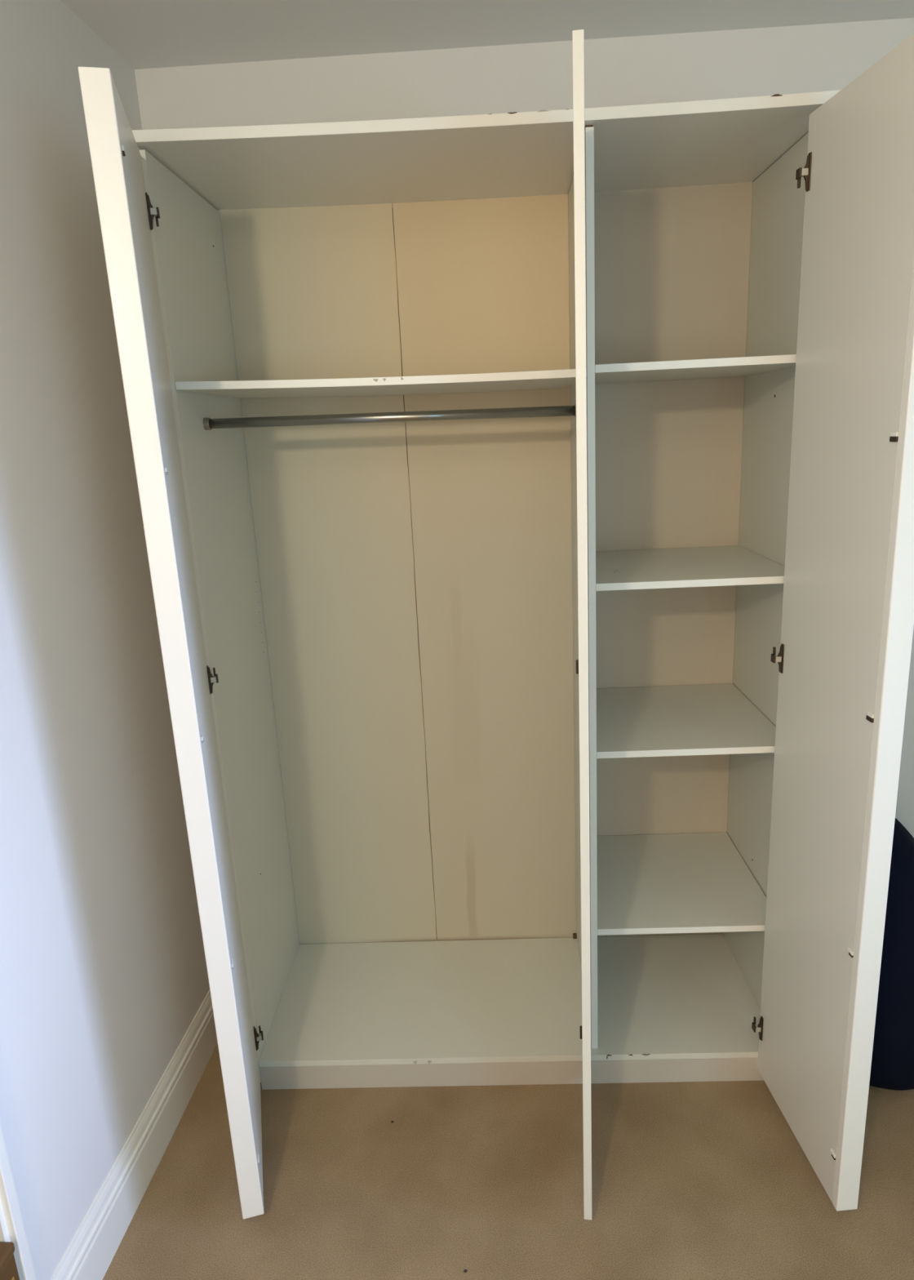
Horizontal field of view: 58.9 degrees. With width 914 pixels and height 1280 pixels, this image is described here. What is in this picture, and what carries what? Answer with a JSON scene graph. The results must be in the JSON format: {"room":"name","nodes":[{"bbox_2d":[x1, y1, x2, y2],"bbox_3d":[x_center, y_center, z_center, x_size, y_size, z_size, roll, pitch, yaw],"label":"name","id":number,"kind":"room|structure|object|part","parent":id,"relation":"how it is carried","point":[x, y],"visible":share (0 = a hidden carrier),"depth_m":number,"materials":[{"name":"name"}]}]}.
{"room":"bedroom","nodes":[
{"label":"bedroom","id":0,"kind":"room"},
{"bbox_2d":[0,0,209,1279],"bbox_3d":[-1.016,0.367,0.420,0.120,2.782,4.363,-2,15,5],"label":"wall","id":1,"kind":"structure","parent":0,"point":[104,975],"depth_m":1.79,"materials":[{"name":"paint"}]},
{"bbox_2d":[0,1117,37,1279],"bbox_3d":[-0.957,0.595,0.958,0.138,2.067,0.914,-2,15,5],"label":"door frame","id":2,"kind":"structure","parent":1,"relation":"in","point":[12,1226],"depth_m":1.52,"materials":[{"name":"paint"}]},
{"bbox_2d":[50,990,217,1279],"bbox_3d":[-0.775,1.238,2.238,0.018,0.167,1.260,-2,15,5],"label":"baseboard","id":3,"kind":"structure","parent":1,"relation":"attached to","point":[89,1255],"depth_m":2.00,"materials":[{"name":"paint"}]},
{"bbox_2d":[60,0,913,69],"bbox_3d":[0.187,-1.076,0.012,5.050,0.100,4.653,-2,14,2],"label":"ceiling","id":4,"kind":"structure","parent":0,"point":[144,33],"depth_m":2.01,"materials":[{"name":"paint"}]},
{"bbox_2d":[102,1043,913,1279],"bbox_3d":[0.323,1.712,0.732,5.050,0.100,4.653,-2,14,2],"label":"floor","id":5,"kind":"structure","parent":0,"point":[691,1180],"depth_m":1.97,"materials":[{"name":"beige carpet"}]},
{"bbox_2d":[0,1241,19,1279],"bbox_3d":[-1.033,1.368,1.348,0.424,0.385,0.445,-2,14,2],"label":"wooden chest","id":6,"kind":"object","parent":5,"relation":"on","point":[8,1268],"visible":1,"depth_m":1.49,"materials":[{"name":"brown wood"}]},
{"bbox_3d":[-1.041,1.192,1.302,0.424,0.022,0.445,-2,14,2],"label":"lid","id":7,"kind":"part","parent":6,"relation":"part of","materials":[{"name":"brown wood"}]},
{"bbox_2d":[78,29,913,1219],"bbox_3d":[0.103,0.064,2.045,1.543,2.452,0.996,-2,14,2],"label":"wardrobe","id":8,"kind":"object","parent":5,"relation":"on","point":[353,414],"visible":1,"depth_m":2.27,"materials":[{"name":"white laminate"}]},
{"bbox_3d":[-0.656,-0.919,1.740,0.008,0.066,0.006,-6,15,-13],"label":"hinge plate","id":9,"kind":"part","parent":8,"relation":"part of","materials":[{"name":"brown metal"}]},
{"bbox_3d":[-0.653,-0.921,1.743,0.014,0.014,0.015,-6,15,-13],"label":"hinge arm","id":10,"kind":"part","parent":8,"relation":"part of","materials":[{"name":"silver metal"}]},
{"bbox_3d":[-0.536,0.211,1.615,0.049,2.360,0.020,-6,15,-13],"label":"edge rail","id":11,"kind":"part","parent":8,"relation":"part of","materials":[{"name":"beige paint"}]},
{"bbox_3d":[-0.589,0.158,1.832,0.052,2.360,0.438,-6,15,-13],"label":"door","id":12,"kind":"part","parent":8,"relation":"part of","materials":[{"name":"white paint"}]},
{"bbox_2d":[203,417,212,430],"bbox_3d":[-0.635,-0.550,2.061,0.014,0.031,0.031,-2,14,2],"label":"socket","id":13,"kind":"object","parent":8,"relation":"attached to","point":[207,422],"depth_m":2.05,"materials":[{"name":"silver metal"}]},
{"bbox_3d":[-0.607,0.099,2.003,0.008,0.066,0.006,-6,15,-13],"label":"hinge plate","id":14,"kind":"part","parent":8,"relation":"part of","materials":[{"name":"brown metal"}]},
{"bbox_3d":[-0.604,0.097,2.006,0.014,0.014,0.015,-6,15,-13],"label":"hinge arm","id":15,"kind":"part","parent":8,"relation":"part of","materials":[{"name":"silver metal"}]},
{"bbox_3d":[-0.619,0.048,2.302,0.018,2.422,0.525,-2,14,2],"label":"panel","id":16,"kind":"part","parent":8,"relation":"part of","materials":[{"name":"white laminate"}]},
{"bbox_3d":[-0.557,1.115,2.265,0.008,0.066,0.006,-6,15,-13],"label":"hinge plate","id":17,"kind":"part","parent":8,"relation":"part of","materials":[{"name":"brown metal"}]},
{"bbox_3d":[-0.554,1.113,2.268,0.014,0.014,0.015,-6,15,-13],"label":"hinge arm","id":18,"kind":"part","parent":8,"relation":"part of","materials":[{"name":"silver metal"}]},
{"bbox_2d":[175,368,586,398],"bbox_3d":[-0.171,-0.661,2.102,0.945,0.035,0.518,-2,14,2],"label":"shelf","id":19,"kind":"object","parent":8,"relation":"attached to","point":[548,382],"depth_m":1.94,"materials":[{"name":"white laminate"}]},
{"bbox_3d":[-0.163,-0.562,2.045,0.946,0.037,0.025,-2,14,2],"label":"hanging rail","id":20,"kind":"part","parent":8,"relation":"part of","materials":[{"name":"silver metal"}]},
{"bbox_3d":[0.064,-1.160,1.956,1.500,0.036,0.551,-2,14,2],"label":"panel","id":21,"kind":"part","parent":8,"relation":"part of","materials":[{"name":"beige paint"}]},
{"bbox_3d":[0.174,1.111,2.539,1.464,0.018,0.544,-2,14,2],"label":"panel","id":22,"kind":"part","parent":8,"relation":"part of","materials":[{"name":"white laminate"}]},
{"bbox_3d":[0.279,0.128,1.783,0.018,2.360,0.466,-1,15,9],"label":"door","id":23,"kind":"part","parent":8,"relation":"part of","materials":[{"name":"white paint"}]},
{"bbox_2d":[596,831,766,935],"bbox_3d":[0.636,0.719,2.438,0.497,0.018,0.518,-2,14,2],"label":"shelf","id":24,"kind":"object","parent":8,"relation":"attached to","point":[649,882],"depth_m":2.38,"materials":[{"name":"white laminate"}]},
{"bbox_2d":[596,683,776,758],"bbox_3d":[0.612,0.220,2.309,0.497,0.018,0.518,-2,14,2],"label":"shelf","id":25,"kind":"object","parent":8,"relation":"attached to","point":[634,720],"depth_m":2.25,"materials":[{"name":"white laminate"}]},
{"bbox_2d":[595,545,784,591],"bbox_3d":[0.592,-0.202,2.200,0.498,0.018,0.518,-2,14,2],"label":"shelf","id":26,"kind":"object","parent":8,"relation":"attached to","point":[638,566],"depth_m":2.12,"materials":[{"name":"white laminate"}]},
{"bbox_2d":[595,354,796,383],"bbox_3d":[0.569,-0.689,2.075,0.500,0.018,0.518,-2,14,2],"label":"shelf","id":27,"kind":"object","parent":8,"relation":"attached to","point":[744,369],"depth_m":1.94,"materials":[{"name":"white laminate"}]},
{"bbox_3d":[0.822,1.060,2.212,0.014,0.014,0.015,-4,14,-3],"label":"hinge arm","id":28,"kind":"part","parent":8,"relation":"part of","materials":[{"name":"silver metal"}]},
{"bbox_3d":[0.826,1.062,2.210,0.008,0.066,0.006,-4,14,-3],"label":"hinge plate","id":29,"kind":"part","parent":8,"relation":"part of","materials":[{"name":"brown metal"}]},
{"bbox_3d":[0.862,-0.007,2.247,0.018,2.418,0.525,-2,14,2],"label":"panel","id":30,"kind":"part","parent":8,"relation":"part of","materials":[{"name":"white laminate"}]},
{"bbox_3d":[0.772,0.045,1.950,0.014,0.014,0.015,-4,14,-3],"label":"hinge arm","id":31,"kind":"part","parent":8,"relation":"part of","materials":[{"name":"silver metal"}]},
{"bbox_3d":[0.776,0.046,1.948,0.008,0.066,0.006,-4,14,-3],"label":"hinge plate","id":32,"kind":"part","parent":8,"relation":"part of","materials":[{"name":"brown metal"}]},
{"bbox_3d":[0.723,-0.974,1.687,0.014,0.014,0.015,-4,14,-3],"label":"hinge arm","id":33,"kind":"part","parent":8,"relation":"part of","materials":[{"name":"silver metal"}]},
{"bbox_3d":[0.727,-0.972,1.685,0.008,0.066,0.006,-4,14,-3],"label":"hinge plate","id":34,"kind":"part","parent":8,"relation":"part of","materials":[{"name":"brown metal"}]},
{"bbox_3d":[0.819,0.102,1.781,0.046,2.360,0.431,-4,14,-3],"label":"door","id":35,"kind":"part","parent":8,"relation":"part of","materials":[{"name":"white paint"}]},
{"bbox_3d":[0.835,0.158,1.562,0.050,2.360,0.020,-4,14,-3],"label":"edge rail","id":36,"kind":"part","parent":8,"relation":"part of","materials":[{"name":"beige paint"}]},
{"bbox_2d":[869,817,913,1090],"bbox_3d":[1.196,0.813,2.358,0.574,0.744,0.589,-2,14,2],"label":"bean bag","id":37,"kind":"object","parent":5,"relation":"on","point":[892,1067],"visible":0.11,"depth_m":2.13,"materials":[{"name":"blue fabric"}]},
{"bbox_2d":[134,17,913,941],"bbox_3d":[0.315,-0.247,2.551,5.050,2.782,0.150,-2,14,2],"label":"wall","id":38,"kind":"structure","parent":0,"point":[649,69],"depth_m":2.15,"materials":[{"name":"paint"}]}
]}

